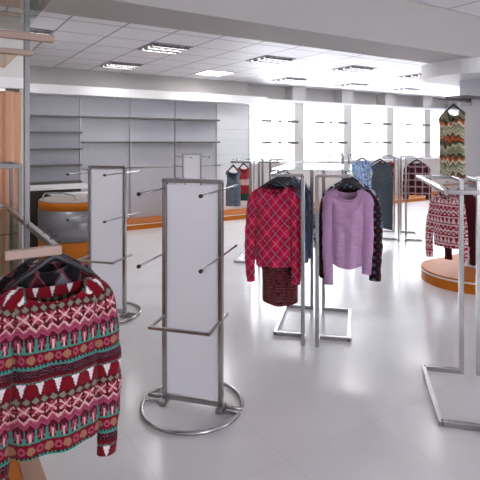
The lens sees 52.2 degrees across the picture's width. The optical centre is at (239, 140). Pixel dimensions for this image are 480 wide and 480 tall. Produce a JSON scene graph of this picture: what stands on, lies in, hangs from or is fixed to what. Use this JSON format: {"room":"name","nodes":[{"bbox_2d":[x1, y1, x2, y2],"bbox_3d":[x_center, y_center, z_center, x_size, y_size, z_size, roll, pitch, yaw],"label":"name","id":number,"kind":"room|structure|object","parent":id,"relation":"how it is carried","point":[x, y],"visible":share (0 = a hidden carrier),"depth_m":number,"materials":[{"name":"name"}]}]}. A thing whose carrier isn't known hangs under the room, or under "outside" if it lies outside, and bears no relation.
{"room":"clothing store","nodes":[
{"label":"clothing store","id":0,"kind":"room"},
{"bbox_2d":[0,11,23,77],"bbox_3d":[-3.260,-0.970,4.409,2.440,0.660,0.061,0,0,-33],"label":"trim","id":1,"kind":"structure","parent":0,"point":[10,65],"depth_m":4.97,"materials":[{"name":"white paint"}]},
{"bbox_2d":[5,88,23,262],"bbox_3d":[-2.551,0.150,5.548,0.060,2.900,1.100,0,0,-32],"label":"trim","id":2,"kind":"structure","parent":0,"point":[6,89],"depth_m":5.08,"materials":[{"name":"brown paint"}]},
{"bbox_2d":[30,66,247,185],"bbox_3d":[-3.161,0.150,9.037,7.580,2.900,0.500,0,0,-33],"label":"wall","id":3,"kind":"structure","parent":0,"point":[38,74],"depth_m":9.46,"materials":[{"name":"white painted plaster"}]},
{"bbox_2d":[0,83,266,104],"bbox_3d":[-2.815,-0.880,8.746,7.850,0.160,0.357,0,0,-32],"label":"trim","id":4,"kind":"structure","parent":3,"relation":"attached to","point":[35,89],"depth_m":9.17,"materials":[{"name":"white paint"}]},
{"bbox_2d":[248,84,458,201],"bbox_3d":[3.881,0.150,13.487,9.080,2.900,0.560,0,0,-33],"label":"wall window","id":5,"kind":"structure","parent":3,"relation":"in","point":[299,93],"depth_m":12.50,"materials":[{"name":"grey paint"}]},
{"bbox_2d":[250,102,292,161],"bbox_3d":[0.715,-0.215,11.310,1.260,1.410,0.050,0,0,-33],"label":"window","id":6,"kind":"structure","parent":5,"relation":"attached to","point":[267,102],"depth_m":11.62,"materials":[{"name":"white paint"}]},
{"bbox_2d":[304,103,341,160],"bbox_3d":[2.031,-0.215,12.149,1.310,1.410,0.050,0,0,-33],"label":"window","id":7,"kind":"structure","parent":5,"relation":"attached to","point":[340,106],"depth_m":12.36,"materials":[{"name":"white paint"}]},
{"bbox_2d":[311,121,352,143],"bbox_3d":[2.285,-0.199,11.992,1.570,0.536,0.356,0,0,-33],"label":"shelf unit","id":8,"kind":"object","parent":5,"relation":"attached to","point":[318,122],"visible":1,"depth_m":11.72,"materials":[{"name":"clear glass"}]},
{"bbox_2d":[352,106,384,158],"bbox_3d":[3.380,-0.215,13.008,1.320,1.410,0.051,0,0,-33],"label":"window","id":9,"kind":"structure","parent":5,"relation":"attached to","point":[352,106],"depth_m":13.20,"materials":[{"name":"white paint"}]},
{"bbox_2d":[354,122,398,143],"bbox_3d":[3.634,-0.199,12.851,1.580,0.536,0.356,0,0,-33],"label":"shelf unit","id":10,"kind":"object","parent":5,"relation":"attached to","point":[363,123],"visible":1,"depth_m":12.56,"materials":[{"name":"clear glass"}]},
{"bbox_2d":[394,108,422,157],"bbox_3d":[4.729,-0.215,13.868,1.320,1.410,0.051,0,0,-33],"label":"window","id":11,"kind":"structure","parent":5,"relation":"attached to","point":[394,108],"depth_m":14.19,"materials":[{"name":"white paint"}]},
{"bbox_2d":[400,124,435,143],"bbox_3d":[4.984,-0.199,13.711,1.580,0.536,0.356,0,0,-33],"label":"shelf unit","id":12,"kind":"object","parent":5,"relation":"attached to","point":[406,142],"visible":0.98,"depth_m":13.41,"materials":[{"name":"clear glass"}]},
{"bbox_2d":[431,110,455,156],"bbox_3d":[6.079,-0.215,14.728,1.320,1.410,0.051,0,0,-32],"label":"window","id":13,"kind":"structure","parent":5,"relation":"attached to","point":[454,112],"depth_m":14.59,"materials":[{"name":"white paint"}]},
{"bbox_2d":[0,0,479,98],"bbox_3d":[3.939,-1.350,6.286,17.000,0.100,12.770,0,0,-33],"label":"ceiling","id":14,"kind":"structure","parent":0,"point":[83,43],"depth_m":7.63,"materials":[{"name":"tile"}]},
{"bbox_2d":[30,28,53,34],"bbox_3d":[-2.594,-1.281,5.859,0.580,0.036,0.580,0,0,-32],"label":"recessed light","id":15,"kind":"object","parent":14,"relation":"in","point":[32,30],"visible":0.27,"depth_m":5.74,"materials":[{"name":"silver metal"}]},
{"bbox_2d":[99,61,142,69],"bbox_3d":[-2.034,-1.281,8.385,0.580,0.036,0.580,0,0,-32],"label":"recessed light","id":16,"kind":"object","parent":14,"relation":"in","point":[118,65],"visible":1,"depth_m":8.29,"materials":[{"name":"silver metal"}]},
{"bbox_2d":[137,42,192,54],"bbox_3d":[-1.051,-1.281,6.842,0.580,0.036,0.580,0,0,-32],"label":"recessed light","id":17,"kind":"object","parent":14,"relation":"in","point":[156,47],"visible":1,"depth_m":6.75,"materials":[{"name":"silver metal"}]},
{"bbox_2d":[195,70,234,75],"bbox_3d":[-0.491,-1.294,9.369,0.580,0.011,0.580,0,0,-33],"label":"recessed light","id":18,"kind":"object","parent":14,"relation":"in","point":[208,72],"visible":1,"depth_m":9.38,"materials":[{"name":"white paint"}]},
{"bbox_2d":[198,71,229,75],"bbox_3d":[-0.491,-1.295,9.369,0.530,0.006,0.530,0,0,-33],"label":"diffuser","id":19,"kind":"object","parent":18,"relation":"attached to","point":[211,73],"depth_m":9.38,"materials":[{"name":"white plastic"}]},
{"bbox_2d":[246,55,295,64],"bbox_3d":[0.493,-1.281,7.825,0.580,0.036,0.580,0,0,-32],"label":"recessed light","id":20,"kind":"object","parent":14,"relation":"in","point":[273,60],"visible":1,"depth_m":7.73,"materials":[{"name":"silver metal"}]},
{"bbox_2d":[271,77,308,82],"bbox_3d":[1.053,-1.281,10.352,0.580,0.036,0.580,0,0,-33],"label":"recessed light","id":21,"kind":"object","parent":14,"relation":"in","point":[286,79],"visible":1,"depth_m":10.26,"materials":[{"name":"silver metal"}]},
{"bbox_2d":[334,83,370,87],"bbox_3d":[2.596,-1.281,11.335,0.580,0.036,0.580,0,0,-33],"label":"recessed light","id":22,"kind":"object","parent":14,"relation":"in","point":[351,85],"visible":1,"depth_m":11.22,"materials":[{"name":"silver metal"}]},
{"bbox_2d":[330,65,376,72],"bbox_3d":[2.036,-1.281,8.809,0.580,0.036,0.580,0,0,-32],"label":"recessed light","id":23,"kind":"object","parent":14,"relation":"in","point":[350,69],"visible":1,"depth_m":8.71,"materials":[{"name":"silver metal"}]},
{"bbox_2d":[390,88,420,91],"bbox_3d":[4.140,-1.281,12.318,0.580,0.036,0.580,0,0,-33],"label":"recessed light","id":24,"kind":"object","parent":14,"relation":"in","point":[399,89],"visible":1,"depth_m":12.26,"materials":[{"name":"silver metal"}]},
{"bbox_2d":[398,73,420,79],"bbox_3d":[3.579,-1.281,9.792,0.580,0.036,0.580,0,0,-32],"label":"recessed light","id":25,"kind":"object","parent":14,"relation":"in","point":[414,76],"visible":0.54,"depth_m":9.77,"materials":[{"name":"silver metal"}]},
{"bbox_2d":[0,0,479,62],"bbox_3d":[3.913,-1.085,6.328,16.600,0.430,0.511,0,0,-32],"label":"ceiling beam","id":26,"kind":"structure","parent":0,"point":[408,30],"depth_m":4.02,"materials":[{"name":"grey paint"}]},
{"bbox_2d":[421,57,479,85],"bbox_3d":[3.431,-0.790,6.098,2.940,0.160,1.080,0,0,-33],"label":"trim","id":27,"kind":"structure","parent":26,"relation":"attached to","point":[446,72],"depth_m":5.32,"materials":[{"name":"white paint"}]},
{"bbox_2d":[32,200,479,479],"bbox_3d":[3.939,1.650,6.286,17.000,0.100,12.770,0,0,-33],"label":"floor","id":28,"kind":"structure","parent":0,"point":[361,408],"depth_m":3.21,"materials":[{"name":"tile"}]},
{"bbox_2d":[9,457,46,479],"bbox_3d":[-1.938,1.540,2.056,1.940,0.120,2.850,0,0,-33],"label":"display platform","id":29,"kind":"object","parent":28,"relation":"on","point":[32,469],"visible":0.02,"depth_m":2.20,"materials":[{"name":"orange laminate"}]},
{"bbox_2d":[0,162,21,272],"bbox_3d":[-2.067,0.815,3.070,1.236,1.330,0.424,0,0,-32],"label":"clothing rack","id":30,"kind":"object","parent":29,"relation":"on","point":[3,165],"visible":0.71,"depth_m":3.22,"materials":[{"name":"grey metal"}]},
{"bbox_2d":[0,0,61,260],"bbox_3d":[-1.380,0.090,2.098,1.127,2.779,1.921,0,0,-33],"label":"gondola","id":31,"kind":"object","parent":29,"relation":"on","point":[52,248],"visible":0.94,"depth_m":2.37,"materials":[{"name":"grey metal"}]},
{"bbox_2d":[2,230,72,278],"bbox_3d":[-0.826,0.480,2.097,0.351,0.203,0.040,0,0,-33],"label":"clothes hanger","id":32,"kind":"object","parent":31,"relation":"hanging from","point":[30,260],"visible":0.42,"depth_m":2.05,"materials":[{"name":"black plastic"}]},
{"bbox_2d":[0,255,94,295],"bbox_3d":[-0.818,0.830,2.086,0.526,0.659,0.129,0,0,-35],"label":"sweater","id":33,"kind":"object","parent":32,"relation":"hanging from","point":[54,273],"visible":0.2,"depth_m":2.05,"materials":[{"name":"fabric"}]},
{"bbox_2d":[6,235,97,289],"bbox_3d":[-0.751,0.480,1.979,0.351,0.203,0.040,0,0,-33],"label":"clothes hanger","id":34,"kind":"object","parent":31,"relation":"hanging from","point":[61,258],"visible":0.79,"depth_m":1.95,"materials":[{"name":"black plastic"}]},
{"bbox_2d":[0,275,121,479],"bbox_3d":[-0.743,0.937,1.970,0.540,0.761,0.156,0,0,-33],"label":"sweater","id":35,"kind":"object","parent":34,"relation":"hanging from","point":[61,353],"visible":1,"depth_m":1.92,"materials":[{"name":"fabric"}]},
{"bbox_2d":[30,183,87,246],"bbox_3d":[-2.728,1.143,7.446,1.200,0.915,0.710,0,0,-33],"label":"countertop","id":36,"kind":"structure","parent":28,"relation":"on","point":[36,191],"depth_m":7.17,"materials":[{"name":"white paint"}]},
{"bbox_2d":[48,191,87,195],"bbox_3d":[-2.438,0.785,7.363,0.800,0.030,0.260,0,0,-33],"label":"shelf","id":37,"kind":"object","parent":36,"relation":"attached to","point":[71,192],"depth_m":7.30,"materials":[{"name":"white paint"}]},
{"bbox_2d":[38,192,87,264],"bbox_3d":[-2.170,1.131,6.580,1.010,0.937,1.010,0,0,0],"label":"checkout counter","id":38,"kind":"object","parent":28,"relation":"on","point":[53,211],"depth_m":6.11,"materials":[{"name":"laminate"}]},
{"bbox_2d":[66,165,141,323],"bbox_3d":[-1.230,0.910,4.507,0.614,1.367,0.663,0,0,16],"label":"display stand","id":39,"kind":"object","parent":28,"relation":"on","point":[107,256],"visible":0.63,"depth_m":4.51,"materials":[{"name":"silver metal"}]},
{"bbox_2d":[136,178,243,435],"bbox_3d":[-0.290,0.910,2.937,0.614,1.367,0.663,0,0,16],"label":"display stand","id":40,"kind":"object","parent":28,"relation":"on","point":[193,316],"visible":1,"depth_m":2.94,"materials":[{"name":"silver metal"}]},
{"bbox_2d":[175,153,209,184],"bbox_3d":[-0.878,0.910,9.009,0.614,1.367,0.663,0,0,-32],"label":"display stand","id":41,"kind":"object","parent":28,"relation":"on","point":[192,162],"visible":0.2,"depth_m":9.02,"materials":[{"name":"silver metal"}]},
{"bbox_2d":[230,156,290,267],"bbox_3d":[0.315,0.912,6.773,0.630,1.376,1.160,0,0,13],"label":"rack","id":42,"kind":"object","parent":28,"relation":"on","point":[262,158],"visible":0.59,"depth_m":6.53,"materials":[{"name":"silver metal"}]},
{"bbox_2d":[238,156,288,158],"bbox_3d":[0.316,0.229,6.778,0.620,0.010,1.040,0,0,13],"label":"glass shelf","id":43,"kind":"object","parent":42,"relation":"attached to","point":[248,157],"depth_m":6.65,"materials":[{"name":"glass"}]},
{"bbox_2d":[127,191,447,230],"bbox_3d":[0.743,1.540,10.857,16.092,0.120,0.629,0,0,-32],"label":"display platform","id":44,"kind":"object","parent":28,"relation":"on","point":[138,223],"visible":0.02,"depth_m":9.83,"materials":[{"name":"orange laminate"}]},
{"bbox_2d":[30,95,82,185],"bbox_3d":[-3.247,0.342,8.538,0.938,2.273,0.240,0,0,-32],"label":"bay","id":45,"kind":"object","parent":44,"relation":"on","point":[55,132],"visible":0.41,"depth_m":8.62,"materials":[{"name":"grey laminate"}]},
{"bbox_2d":[80,97,133,217],"bbox_3d":[-2.440,0.342,9.021,0.938,2.273,0.294,0,0,-33],"label":"bay","id":46,"kind":"object","parent":44,"relation":"on","point":[105,122],"visible":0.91,"depth_m":9.11,"materials":[{"name":"grey laminate"}]},
{"bbox_2d":[130,99,179,217],"bbox_3d":[-1.647,0.342,9.526,0.938,2.273,0.294,0,0,-33],"label":"bay","id":47,"kind":"object","parent":44,"relation":"on","point":[152,128],"visible":0.9,"depth_m":9.61,"materials":[{"name":"grey laminate"}]},
{"bbox_2d":[175,102,220,185],"bbox_3d":[-0.854,0.342,10.031,0.938,2.273,0.294,0,0,-33],"label":"bay","id":48,"kind":"object","parent":44,"relation":"on","point":[195,126],"visible":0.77,"depth_m":10.14,"materials":[{"name":"grey laminate"}]},
{"bbox_2d":[216,104,247,209],"bbox_3d":[-0.114,0.342,10.546,0.800,2.273,0.220,0,0,-33],"label":"wall panel","id":49,"kind":"object","parent":44,"relation":"on","point":[232,127],"visible":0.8,"depth_m":10.58,"materials":[{"name":"white paint"}]},
{"bbox_2d":[253,106,299,190],"bbox_3d":[0.969,0.349,11.153,1.520,2.260,0.356,0,0,-32],"label":"shelf unit","id":50,"kind":"object","parent":44,"relation":"on","point":[261,120],"visible":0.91,"depth_m":10.83,"materials":[{"name":"silver metal"}]},
{"bbox_2d":[270,163,351,347],"bbox_3d":[0.673,0.912,4.373,0.630,1.376,1.160,0,0,13],"label":"rack","id":51,"kind":"object","parent":28,"relation":"on","point":[312,166],"visible":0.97,"depth_m":3.87,"materials":[{"name":"silver metal"}]},
{"bbox_2d":[260,170,288,188],"bbox_3d":[0.272,0.336,3.970,0.351,0.203,0.040,0,0,13],"label":"clothes hanger","id":52,"kind":"object","parent":51,"relation":"hanging from","point":[273,179],"visible":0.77,"depth_m":3.95,"materials":[{"name":"black plastic"}]},
{"bbox_2d":[244,187,300,284],"bbox_3d":[0.269,0.756,3.957,0.471,0.773,0.146,0,0,13],"label":"sweater","id":53,"kind":"object","parent":52,"relation":"hanging from","point":[273,217],"visible":0.95,"depth_m":3.90,"materials":[{"name":"fabric"}]},
{"bbox_2d":[274,169,288,186],"bbox_3d":[0.306,0.336,4.116,0.351,0.203,0.040,0,0,13],"label":"clothes hanger","id":54,"kind":"object","parent":51,"relation":"hanging from","point":[276,178],"visible":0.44,"depth_m":4.09,"materials":[{"name":"black plastic"}]},
{"bbox_2d":[262,183,298,306],"bbox_3d":[0.333,0.858,4.103,0.331,1.015,0.146,0,0,13],"label":"tunic","id":55,"kind":"object","parent":54,"relation":"hanging from","point":[278,290],"visible":0.29,"depth_m":4.04,"materials":[{"name":"fabric"}]},
{"bbox_2d":[277,169,290,183],"bbox_3d":[0.339,0.336,4.262,0.351,0.203,0.040,0,0,13],"label":"clothes hanger","id":56,"kind":"object","parent":51,"relation":"hanging from","point":[280,178],"visible":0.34,"depth_m":4.24,"materials":[{"name":"black plastic"}]},
{"bbox_2d":[255,182,309,268],"bbox_3d":[0.336,0.731,4.252,0.540,0.769,0.111,0,0,11],"label":"shirt","id":57,"kind":"object","parent":56,"relation":"hanging from","point":[307,232],"visible":0.06,"depth_m":4.17,"materials":[{"name":"fabric"}]},
{"bbox_2d":[273,163,350,169],"bbox_3d":[0.674,0.229,4.378,0.620,0.010,1.040,0,0,13],"label":"glass shelf","id":58,"kind":"object","parent":51,"relation":"attached to","point":[290,165],"depth_m":4.30,"materials":[{"name":"glass"}]},
{"bbox_2d":[325,171,360,193],"bbox_3d":[0.847,0.336,3.858,0.351,0.203,0.040,0,0,13],"label":"clothes hanger","id":59,"kind":"object","parent":51,"relation":"hanging from","point":[347,180],"visible":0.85,"depth_m":3.84,"materials":[{"name":"black plastic"}]},
{"bbox_2d":[322,187,373,284],"bbox_3d":[0.844,0.749,3.848,0.397,0.768,0.148,0,0,13],"label":"sweater","id":60,"kind":"object","parent":59,"relation":"hanging from","point":[347,218],"visible":1,"depth_m":3.80,"materials":[{"name":"purple fabric"}]},
{"bbox_2d":[339,168,358,182],"bbox_3d":[0.974,0.336,4.342,0.351,0.203,0.040,0,0,13],"label":"clothes hanger","id":61,"kind":"object","parent":51,"relation":"hanging from","point":[352,178],"visible":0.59,"depth_m":4.32,"materials":[{"name":"black plastic"}]},
{"bbox_2d":[348,170,362,186],"bbox_3d":[0.890,0.336,3.981,0.351,0.203,0.040,0,0,13],"label":"clothes hanger","id":62,"kind":"object","parent":51,"relation":"hanging from","point":[351,180],"visible":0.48,"depth_m":3.96,"materials":[{"name":"black plastic"}]},
{"bbox_2d":[319,186,382,281],"bbox_3d":[0.889,0.735,3.969,0.519,0.764,0.143,0,0,15],"label":"sweater","id":63,"kind":"object","parent":62,"relation":"hanging from","point":[375,275],"visible":0.22,"depth_m":3.89,"materials":[{"name":"fabric"}]},
{"label":"clothes hanger","id":64,"kind":"object","parent":51,"relation":"hanging from","visible":0},
{"bbox_2d":[286,177,314,248],"bbox_3d":[0.468,0.715,4.816,0.559,0.732,0.113,0,0,13],"label":"blouse","id":65,"kind":"object","parent":64,"relation":"hanging from","point":[296,179],"visible":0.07,"depth_m":4.74,"materials":[{"name":"fabric"}]},
{"bbox_2d":[328,152,362,178],"bbox_3d":[2.037,0.912,9.423,0.630,1.376,1.160,0,0,13],"label":"rack","id":66,"kind":"object","parent":28,"relation":"on","point":[332,154],"visible":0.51,"depth_m":9.54,"materials":[{"name":"silver metal"}]},
{"bbox_2d":[330,152,361,152],"bbox_3d":[2.038,0.229,9.428,0.620,0.010,1.040,0,0,13],"label":"glass shelf","id":67,"kind":"object","parent":66,"relation":"attached to","point":[330,152],"depth_m":9.55,"materials":[{"name":"glass"}]},
{"bbox_2d":[378,153,422,241],"bbox_3d":[2.697,0.912,8.313,0.630,1.376,1.160,0,0,13],"label":"rack","id":68,"kind":"object","parent":28,"relation":"on","point":[382,155],"visible":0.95,"depth_m":7.97,"materials":[{"name":"silver metal"}]},
{"bbox_2d":[378,153,418,154],"bbox_3d":[2.698,0.229,8.318,0.620,0.010,1.040,0,0,13],"label":"glass shelf","id":69,"kind":"object","parent":68,"relation":"attached to","point":[378,153],"depth_m":8.13,"materials":[{"name":"glass"}]},
{"bbox_2d":[416,175,479,430],"bbox_3d":[1.513,0.929,3.083,0.630,1.342,1.160,0,0,13],"label":"rack","id":70,"kind":"object","parent":28,"relation":"on","point":[461,192],"visible":1,"depth_m":3.35,"materials":[{"name":"silver metal"}]},
{"bbox_2d":[420,253,475,294],"bbox_3d":[3.431,1.530,6.098,2.952,0.140,1.092,0,0,-33],"label":"display platform","id":71,"kind":"object","parent":28,"relation":"on","point":[440,272],"visible":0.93,"depth_m":5.44,"materials":[{"name":"orange laminate"}]},
{"bbox_2d":[320,180,382,229],"bbox_3d":[0.968,0.659,4.330,0.571,0.624,0.111,0,0,11],"label":"blouse","id":72,"kind":"object","parent":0,"point":[338,183],"visible":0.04,"depth_m":4.33,"materials":[{"name":"fabric"}]},
{"bbox_2d":[459,79,479,267],"bbox_3d":[3.314,0.365,5.947,1.400,2.470,0.510,0,0,-32],"label":"column","id":73,"kind":"structure","parent":0,"point":[466,87],"depth_m":5.65,"materials":[{"name":"white paint"}]},
{"bbox_2d":[438,95,479,105],"bbox_3d":[2.476,-0.460,5.484,0.509,0.100,0.350,0,0,-32],"label":"wall rail","id":74,"kind":"object","parent":73,"relation":"attached to","point":[465,100],"visible":1,"depth_m":5.53,"materials":[{"name":"silver metal"}]},
{"bbox_2d":[441,102,464,114],"bbox_3d":[2.422,-0.393,5.574,0.040,0.203,0.292,0,0,-32],"label":"clothes hanger","id":75,"kind":"object","parent":74,"relation":"hanging from","point":[453,104],"visible":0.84,"depth_m":5.58,"materials":[{"name":"black plastic"}]},
{"bbox_2d":[438,108,465,178],"bbox_3d":[2.419,0.028,5.602,0.144,0.786,0.335,0,0,-32],"label":"dress","id":76,"kind":"object","parent":75,"relation":"hanging from","point":[451,127],"visible":0.98,"depth_m":5.53,"materials":[{"name":"fabric"}]},
{"bbox_2d":[445,95,479,100],"bbox_3d":[2.534,-0.478,5.465,0.427,0.028,0.255,0,0,-33],"label":"glass shelf","id":77,"kind":"object","parent":74,"relation":"attached to","point":[463,97],"depth_m":5.48,"materials":[{"name":"grey"}]},
{"bbox_2d":[443,179,475,186],"bbox_3d":[2.451,0.480,5.486,0.549,0.100,0.120,0,0,-33],"label":"wall rail","id":78,"kind":"object","parent":73,"relation":"attached to","point":[470,183],"visible":0.61,"depth_m":5.58,"materials":[{"name":"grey metal"}]},
{"bbox_3d":[-3.145,0.150,1.773,0.200,2.900,12.770,0,0,-33],"label":"wall","id":79,"kind":"structure","parent":0,"visible":0},
{"bbox_2d":[0,91,20,279],"bbox_3d":[-2.800,0.520,4.628,1.350,2.040,0.087,0,0,-33],"label":"curtain","id":80,"kind":"object","parent":79,"relation":"hanging from","point":[10,101],"visible":0.52,"depth_m":4.92,"materials":[{"name":"brown fabric"}]},
{"bbox_2d":[0,77,23,88],"bbox_3d":[-3.227,-0.585,4.359,2.440,0.110,0.061,0,0,-32],"label":"trim","id":81,"kind":"structure","parent":79,"relation":"attached to","point":[5,82],"depth_m":4.92,"materials":[{"name":"white paint"}]},
{"bbox_3d":[7.316,0.150,0.985,16.600,2.900,0.200,0,0,-32],"label":"wall","id":82,"kind":"structure","parent":0,"visible":0},
{"bbox_2d":[444,194,475,265],"bbox_3d":[2.491,0.960,5.513,0.145,0.800,0.442,0,0,-32],"label":"cardigan","id":83,"kind":"object","parent":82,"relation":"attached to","point":[469,200],"visible":0.38,"depth_m":5.38,"materials":[{"name":"fabric"}]},
{"bbox_3d":[0.380,0.336,4.438,0.351,0.203,0.040,0,0,13],"label":"clothes hanger","id":84,"kind":"object","parent":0,"visible":0},
{"bbox_2d":[273,180,312,258],"bbox_3d":[0.376,0.784,4.427,0.559,0.874,0.110,0,0,11],"label":"cardigan","id":85,"kind":"object","parent":84,"relation":"hanging from","point":[291,182],"visible":0.1,"depth_m":4.35,"materials":[{"name":"fabric"}]},
{"bbox_3d":[2.300,0.336,7.930,0.351,0.203,0.040,0,0,13],"label":"clothes hanger","id":86,"kind":"object","parent":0,"visible":0},
{"bbox_2d":[371,162,392,230],"bbox_3d":[2.298,0.892,7.918,0.350,1.100,0.146,0,0,13],"label":"dress","id":87,"kind":"object","parent":86,"relation":"hanging from","point":[382,178],"visible":0.69,"depth_m":7.86,"materials":[{"name":"fabric"}]},
{"bbox_3d":[0.420,0.336,4.613,0.351,0.203,0.040,0,0,13],"label":"clothes hanger","id":88,"kind":"object","parent":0,"visible":0},
{"bbox_2d":[291,179,313,247],"bbox_3d":[0.419,0.711,4.603,0.541,0.729,0.114,0,0,15],"label":"shirt","id":89,"kind":"object","parent":88,"relation":"hanging from","point":[296,182],"visible":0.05,"depth_m":4.54,"materials":[{"name":"fabric"}]},
{"bbox_3d":[2.972,0.336,8.237,0.351,0.203,0.040,0,0,13],"label":"clothes hanger","id":90,"kind":"object","parent":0,"visible":0},
{"bbox_2d":[402,161,431,199],"bbox_3d":[2.969,0.665,8.223,0.464,0.646,0.147,0,0,13],"label":"shirt","id":91,"kind":"object","parent":90,"relation":"hanging from","point":[415,186],"visible":0.8,"depth_m":8.18,"materials":[{"name":"fabric"}]},
{"bbox_3d":[2.286,0.546,5.405,0.040,0.203,0.351,0,0,-33],"label":"clothes hanger","id":92,"kind":"object","parent":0,"visible":0},
{"bbox_2d":[425,193,467,264],"bbox_3d":[2.276,0.940,5.399,0.146,0.749,0.519,0,0,-33],"label":"sweater","id":93,"kind":"object","parent":92,"relation":"hanging from","point":[442,223],"visible":0.83,"depth_m":5.36,"materials":[{"name":"fabric"}]},
{"bbox_3d":[-0.086,0.336,6.370,0.211,0.203,0.040,0,0,13],"label":"clothes hanger","id":94,"kind":"object","parent":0,"visible":0},
{"bbox_2d":[226,170,240,206],"bbox_3d":[-0.089,0.606,6.360,0.202,0.470,0.145,0,0,13],"label":"tank","id":95,"kind":"object","parent":94,"relation":"hanging from","point":[233,195],"visible":0.95,"depth_m":6.31,"materials":[{"name":"fabric"}]},
{"bbox_3d":[0.053,0.336,6.974,0.211,0.203,0.040,0,0,13],"label":"clothes hanger","id":96,"kind":"object","parent":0,"visible":0},
{"bbox_2d":[237,166,248,200],"bbox_3d":[0.050,0.600,6.963,0.202,0.481,0.144,0,0,13],"label":"dress","id":97,"kind":"object","parent":96,"relation":"hanging from","point":[244,178],"visible":0.72,"depth_m":6.90,"materials":[{"name":"fabric"}]},
{"bbox_3d":[2.458,0.336,8.612,0.351,0.203,0.040,0,0,13],"label":"clothes hanger","id":98,"kind":"object","parent":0,"visible":0},
{"bbox_2d":[380,161,394,187],"bbox_3d":[2.555,0.581,8.598,0.300,0.468,0.143,0,0,13],"label":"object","id":99,"kind":"object","parent":98,"relation":"hanging from","point":[390,162],"visible":0.12,"depth_m":8.55,"materials":[{"name":"fabric"}]},
{"bbox_3d":[2.293,0.336,9.197,0.351,0.203,0.040,0,0,13],"label":"clothes hanger","id":100,"kind":"object","parent":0,"visible":0},
{"bbox_2d":[351,160,373,187],"bbox_3d":[2.288,0.653,9.186,0.527,0.612,0.144,0,0,13],"label":"shirt","id":101,"kind":"object","parent":100,"relation":"hanging from","point":[361,169],"visible":0.71,"depth_m":9.13,"materials":[{"name":"fabric"}]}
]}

